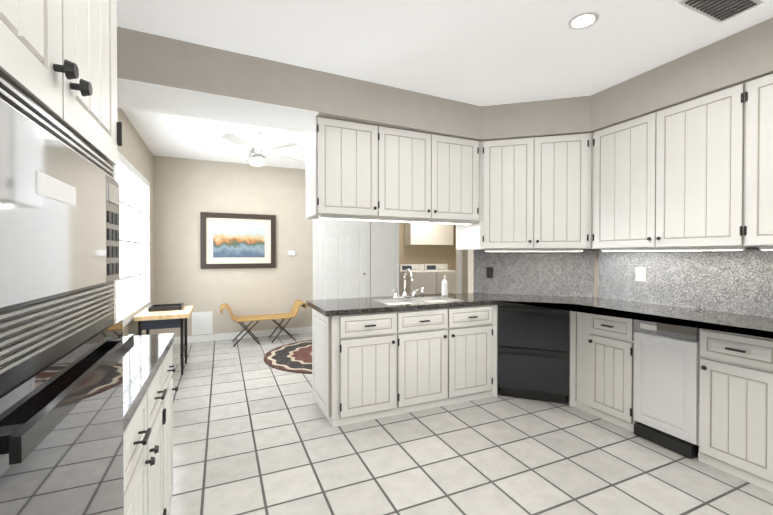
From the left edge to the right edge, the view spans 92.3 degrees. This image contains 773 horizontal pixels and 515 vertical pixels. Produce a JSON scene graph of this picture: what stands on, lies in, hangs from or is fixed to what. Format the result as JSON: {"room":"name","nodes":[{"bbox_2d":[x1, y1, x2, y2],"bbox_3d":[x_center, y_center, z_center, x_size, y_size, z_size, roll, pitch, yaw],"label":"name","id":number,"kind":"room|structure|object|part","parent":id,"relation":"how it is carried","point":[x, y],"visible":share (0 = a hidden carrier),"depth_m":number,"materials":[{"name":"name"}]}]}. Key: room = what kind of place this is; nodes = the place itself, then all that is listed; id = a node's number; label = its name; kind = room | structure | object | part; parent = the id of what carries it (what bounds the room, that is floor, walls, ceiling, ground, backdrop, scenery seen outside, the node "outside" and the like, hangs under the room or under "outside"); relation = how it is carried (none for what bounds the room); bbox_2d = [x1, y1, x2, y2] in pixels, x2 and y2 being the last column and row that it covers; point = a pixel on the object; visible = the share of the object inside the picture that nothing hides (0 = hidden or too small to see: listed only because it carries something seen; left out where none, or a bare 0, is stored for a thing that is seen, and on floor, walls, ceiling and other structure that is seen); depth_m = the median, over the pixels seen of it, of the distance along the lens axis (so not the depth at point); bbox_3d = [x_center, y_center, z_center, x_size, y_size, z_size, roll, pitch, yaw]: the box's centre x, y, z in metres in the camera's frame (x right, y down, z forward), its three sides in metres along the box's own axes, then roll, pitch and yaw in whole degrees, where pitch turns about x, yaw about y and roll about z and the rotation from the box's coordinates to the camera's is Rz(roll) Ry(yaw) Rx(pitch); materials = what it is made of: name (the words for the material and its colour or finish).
{"room":"kitchen","nodes":[
{"label":"kitchen","id":0,"kind":"room"},
{"bbox_2d":[117,108,154,336],"bbox_3d":[-1.780,-0.065,1.694,0.100,2.740,8.150,0,1,-24],"label":"wall","id":1,"kind":"structure","parent":0,"point":[135,152],"depth_m":4.42,"materials":[{"name":"beige paint"}]},
{"bbox_2d":[112,151,150,326],"bbox_3d":[-2.747,-0.166,4.053,0.045,1.620,1.810,0,1,-24],"label":"window","id":2,"kind":"structure","parent":1,"relation":"in","point":[132,291],"depth_m":3.98,"materials":[{"name":"white glass"}]},
{"bbox_2d":[154,156,467,336],"bbox_3d":[-0.819,-0.107,6.525,5.580,2.740,0.100,0,1,-24],"label":"wall","id":3,"kind":"structure","parent":0,"point":[187,191],"depth_m":5.76,"materials":[{"name":"beige paint"}]},
{"bbox_2d":[192,311,212,334],"bbox_3d":[-2.777,0.991,5.598,0.280,0.340,0.018,0,1,-24],"label":"air vent","id":4,"kind":"object","parent":3,"relation":"in","point":[202,322],"visible":1,"depth_m":5.59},
{"bbox_2d":[200,212,275,268],"bbox_3d":[-2.293,-0.256,5.790,1.090,0.850,0.040,0,1,-24],"label":"framed painting","id":5,"kind":"object","parent":3,"relation":"attached to","point":[230,240],"visible":0.94,"depth_m":5.77,"materials":[{"name":"paper"}]},
{"bbox_2d":[173,326,311,343],"bbox_3d":[-2.289,1.219,5.819,2.249,0.100,0.014,0,1,-24],"label":"baseboard","id":6,"kind":"structure","parent":3,"relation":"attached to","point":[221,336],"depth_m":5.79,"materials":[{"name":"white wood"}]},
{"bbox_2d":[313,219,461,299],"bbox_3d":[0.157,0.200,6.854,3.030,2.120,0.095,0,1,-24],"label":"door","id":7,"kind":"structure","parent":3,"relation":"attached to","point":[341,259],"depth_m":6.57,"materials":[{"name":"white paint"}]},
{"bbox_2d":[399,222,455,270],"bbox_3d":[0.522,-0.131,9.146,3.000,2.740,0.100,0,1,-24],"label":"wall","id":8,"kind":"structure","parent":0,"point":[427,254],"depth_m":9.29,"materials":[{"name":"beige paint"}]},
{"bbox_2d":[405,223,452,244],"bbox_3d":[1.051,-0.686,9.182,1.200,0.750,0.351,0,1,-24],"label":"wall cabinet","id":9,"kind":"object","parent":8,"relation":"attached to","point":[426,234],"visible":0.73,"depth_m":8.99,"materials":[{"name":"paint"}]},
{"bbox_2d":[117,0,772,168],"bbox_3d":[0.776,-1.479,3.884,7.000,0.050,10.300,0,1,-24],"label":"ceiling","id":10,"kind":"structure","parent":0,"point":[485,52],"depth_m":2.49,"materials":[{"name":"white paint"}]},
{"bbox_2d":[202,131,302,165],"bbox_3d":[-1.542,-1.265,4.382,1.160,0.385,1.130,0,1,-24],"label":"ceiling fan","id":11,"kind":"object","parent":10,"relation":"hanging from","point":[257,152],"visible":1,"depth_m":4.27,"materials":[{"name":"white metal"}]},
{"bbox_2d":[117,17,772,141],"bbox_3d":[0.830,-1.266,1.204,4.276,0.327,5.151,0,1,-24],"label":"soffit","id":12,"kind":"structure","parent":10,"relation":"attached to","point":[162,74],"depth_m":2.79,"materials":[{"name":"beige paint"}]},
{"bbox_2d":[305,117,384,220],"bbox_3d":[-0.372,-0.738,3.259,0.588,0.780,0.426,0,1,-24],"label":"upper cabinet","id":13,"kind":"object","parent":12,"relation":"hanging from","point":[355,171],"depth_m":3.07,"materials":[{"name":"paint"}]},
{"bbox_2d":[379,127,440,222],"bbox_3d":[0.082,-0.740,3.461,0.642,0.780,0.426,0,1,-24],"label":"upper cabinet","id":14,"kind":"object","parent":12,"relation":"hanging from","point":[412,158],"depth_m":3.30,"materials":[{"name":"paint"}]},
{"bbox_2d":[425,136,478,224],"bbox_3d":[0.548,-0.742,3.668,0.613,0.780,0.426,0,1,-24],"label":"upper cabinet","id":15,"kind":"object","parent":12,"relation":"hanging from","point":[459,157],"depth_m":3.50,"materials":[{"name":"paint"}]},
{"bbox_2d":[568,11,598,29],"bbox_3d":[1.194,-1.435,2.254,0.170,0.008,0.170,0,1,-24],"label":"recessed light","id":16,"kind":"object","parent":10,"relation":"in","point":[583,20],"visible":1,"depth_m":2.24,"materials":[{"name":"white glass"}]},
{"bbox_2d":[678,0,763,22],"bbox_3d":[1.881,-1.432,2.088,0.440,0.012,0.200,0,1,-24],"label":"ceiling vent","id":17,"kind":"object","parent":10,"relation":"in","point":[719,11],"visible":1,"depth_m":2.12,"materials":[{"name":"grey metal"}]},
{"bbox_2d":[168,332,772,514],"bbox_3d":[0.776,1.311,3.909,7.000,0.050,10.300,0,1,-24],"label":"floor","id":18,"kind":"structure","parent":0,"point":[254,433],"depth_m":2.39,"materials":[{"name":"tile"}]},
{"bbox_2d":[0,0,121,165],"bbox_3d":[-0.817,0.106,0.495,0.678,2.420,0.735,0,1,-24],"label":"tall cabinet","id":19,"kind":"object","parent":18,"relation":"on","point":[58,60],"visible":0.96,"depth_m":0.64,"materials":[{"name":"paint"}]},
{"bbox_2d":[0,75,133,514],"bbox_3d":[-0.527,0.375,0.629,0.069,1.190,0.629,0,1,-24],"label":"wall oven","id":20,"kind":"object","parent":19,"relation":"in","point":[65,346],"visible":1,"depth_m":0.55,"materials":[{"name":"black"}]},
{"bbox_2d":[123,333,177,514],"bbox_3d":[-1.199,0.861,1.362,0.678,0.895,1.143,0,1,-24],"label":"base cabinet","id":21,"kind":"object","parent":18,"relation":"on","point":[148,456],"depth_m":1.40,"materials":[{"name":"paint"}]},
{"bbox_3d":[-1.212,0.433,1.352,0.650,0.040,1.143,0,1,-24],"label":"top of the run of cabinets","id":22,"kind":"part","parent":21,"relation":"part of","materials":[{"name":"grey stone"}]},
{"bbox_2d":[134,306,193,374],"bbox_3d":[-2.475,0.941,4.178,0.500,0.685,0.680,0,1,-24],"label":"table","id":23,"kind":"object","parent":18,"relation":"on","point":[147,320],"visible":0.71,"depth_m":4.00,"materials":[{"name":"brown wood"}]},
{"bbox_2d":[148,303,183,311],"bbox_3d":[-2.533,0.575,4.281,0.320,0.045,0.280,0,1,-24],"label":"tray","id":24,"kind":"object","parent":23,"relation":"on","point":[165,307],"visible":1,"depth_m":4.19,"materials":[{"name":"black metal"}]},
{"bbox_2d":[220,300,307,345],"bbox_3d":[-1.860,0.983,5.651,1.238,0.589,0.398,0,1,-24],"label":"bench","id":25,"kind":"object","parent":18,"relation":"on","point":[297,304],"visible":1,"depth_m":5.63,"materials":[{"name":"wicker"}]},
{"bbox_2d":[263,340,311,373],"bbox_3d":[-0.749,1.271,4.927,1.680,0.012,1.680,0,1,-24],"label":"round rug","id":26,"kind":"object","parent":18,"relation":"on","point":[295,357],"visible":0.31,"depth_m":4.70,"materials":[{"name":"multicoloured fabric"}]},
{"bbox_2d":[306,293,492,426],"bbox_3d":[0.130,0.843,3.412,1.580,0.895,0.726,0,1,-24],"label":"base cabinet","id":27,"kind":"object","parent":18,"relation":"on","point":[368,366],"depth_m":3.08,"materials":[{"name":"paint"}]},
{"bbox_3d":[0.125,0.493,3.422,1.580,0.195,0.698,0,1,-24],"label":"kitchen peninsula top","id":28,"kind":"part","parent":27,"relation":"part of","materials":[{"name":"grey stone"}]},
{"bbox_2d":[392,269,423,297],"bbox_3d":[0.238,0.250,3.631,0.367,0.286,0.189,0,1,-24],"label":"gooseneck faucet","id":29,"kind":"object","parent":27,"relation":"on","point":[405,293],"visible":1,"depth_m":3.67,"materials":[{"name":"silver metal"}]},
{"bbox_2d":[442,275,447,294],"bbox_3d":[0.613,0.288,3.872,0.064,0.207,0.082,0,1,-24],"label":"soap bottle","id":30,"kind":"object","parent":27,"relation":"on","point":[444,287],"visible":1,"depth_m":3.85,"materials":[{"name":"white plastic"}]},
{"bbox_2d":[399,264,455,295],"bbox_3d":[0.996,0.703,8.702,1.300,1.080,0.650,0,1,-24],"label":"washer","id":31,"kind":"object","parent":18,"relation":"on","point":[429,278],"visible":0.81,"depth_m":8.45,"materials":[{"name":"white metal"}]},
{"bbox_2d":[492,305,575,406],"bbox_3d":[1.415,0.861,3.605,0.698,0.855,0.595,0,1,21],"label":"base cabinet","id":32,"kind":"object","parent":18,"relation":"on","point":[571,397],"visible":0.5,"depth_m":3.24,"materials":[{"name":"paint"}]},
{"bbox_2d":[498,305,568,403],"bbox_3d":[1.360,0.864,3.462,0.596,0.851,0.341,0,1,21],"label":"dishwasher","id":33,"kind":"object","parent":32,"relation":"in","point":[533,353],"visible":0.94,"depth_m":3.31,"materials":[{"name":"black metal"}]},
{"bbox_2d":[584,313,637,431],"bbox_3d":[2.025,0.866,3.034,0.619,0.856,0.375,0,1,-24],"label":"base cabinet","id":34,"kind":"object","parent":18,"relation":"on","point":[608,340],"depth_m":2.90,"materials":[{"name":"paint"}]},
{"bbox_2d":[698,328,763,486],"bbox_3d":[2.360,0.873,2.279,0.619,0.856,0.467,0,1,-24],"label":"base cabinet","id":35,"kind":"object","parent":18,"relation":"on","point":[736,406],"depth_m":2.20,"materials":[{"name":"paint"}]},
{"bbox_2d":[634,320,699,458],"bbox_3d":[2.067,0.872,2.626,0.410,0.851,0.401,0,1,-24],"label":"dishwasher","id":36,"kind":"object","parent":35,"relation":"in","point":[666,381],"visible":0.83,"depth_m":2.52,"materials":[{"name":"white metal"}]},
{"bbox_2d":[760,338,772,492],"bbox_3d":[2.529,0.876,1.899,0.619,0.856,0.634,0,1,-24],"label":"base cabinet","id":37,"kind":"object","parent":18,"relation":"on","point":[767,484],"depth_m":2.06,"materials":[{"name":"paint"}]},
{"bbox_2d":[459,293,772,338],"bbox_3d":[2.023,0.424,2.434,1.106,0.040,3.898,0,1,-24],"label":"countertop","id":38,"kind":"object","parent":37,"relation":"on","point":[757,326],"visible":0.89,"depth_m":2.71,"materials":[{"name":"black stone"}]},
{"bbox_2d":[468,250,473,292],"bbox_3d":[1.924,-0.090,4.576,2.149,2.740,0.100,0,1,-24],"label":"wall","id":39,"kind":"structure","parent":0,"point":[470,269],"depth_m":4.15,"materials":[{"name":"beige paint"}]},
{"bbox_2d":[576,249,597,355],"bbox_3d":[1.569,-0.084,3.899,0.949,2.740,0.849,0,1,-24],"label":"wall","id":40,"kind":"structure","parent":0,"point":[595,269],"depth_m":3.67,"materials":[{"name":"grey stone"}]},
{"bbox_2d":[456,133,591,251],"bbox_3d":[1.450,-0.595,3.742,1.084,1.075,1.025,0,1,-24],"label":"upper cabinet","id":41,"kind":"object","parent":40,"relation":"attached to","point":[535,194],"visible":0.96,"depth_m":3.48,"materials":[{"name":"white paint"}]},
{"bbox_2d":[473,250,593,296],"bbox_3d":[1.511,0.156,3.862,0.840,0.471,0.868,0,1,-24],"label":"backsplash","id":42,"kind":"structure","parent":40,"relation":"attached to","point":[571,274],"depth_m":3.85,"materials":[{"name":"grey stone"}]},
{"bbox_2d":[487,267,492,277],"bbox_3d":[1.118,0.164,4.013,0.070,0.120,0.004,0,1,21],"label":"outlet","id":43,"kind":"object","parent":42,"relation":"attached to","point":[489,269],"depth_m":4.01,"materials":[{"name":"black plastic"}]},
{"bbox_2d":[597,247,758,296],"bbox_3d":[3.004,-0.065,1.716,0.100,2.740,4.306,0,1,-24],"label":"wall","id":44,"kind":"structure","parent":0,"point":[598,271],"depth_m":3.66,"materials":[{"name":"grey stone"}]},
{"bbox_2d":[592,116,643,249],"bbox_3d":[2.122,-0.603,3.146,0.340,1.050,0.611,0,1,-24],"label":"upper cabinet","id":45,"kind":"object","parent":44,"relation":"attached to","point":[617,150],"depth_m":3.12,"materials":[{"name":"paint"}]},
{"bbox_2d":[599,248,772,317],"bbox_3d":[2.699,0.170,2.253,0.016,0.471,3.022,0,1,-24],"label":"backsplash","id":46,"kind":"structure","parent":44,"relation":"attached to","point":[738,282],"depth_m":2.89,"materials":[{"name":"grey stone"}]},
{"bbox_2d":[636,267,644,280],"bbox_3d":[2.236,0.147,3.266,0.005,0.120,0.080,0,1,-24],"label":"outlet","id":47,"kind":"object","parent":46,"relation":"attached to","point":[640,273],"depth_m":3.26,"materials":[{"name":"white plastic"}]},
{"bbox_2d":[644,88,727,249],"bbox_3d":[2.331,-0.599,2.677,0.340,1.050,0.652,0,1,-24],"label":"upper cabinet","id":48,"kind":"object","parent":44,"relation":"attached to","point":[695,174],"depth_m":2.66,"materials":[{"name":"paint"}]},
{"bbox_2d":[728,74,772,249],"bbox_3d":[2.542,-0.595,2.201,0.340,1.050,0.649,0,1,-24],"label":"upper cabinet","id":49,"kind":"object","parent":44,"relation":"attached to","point":[750,104],"depth_m":2.34,"materials":[{"name":"paint"}]}
]}

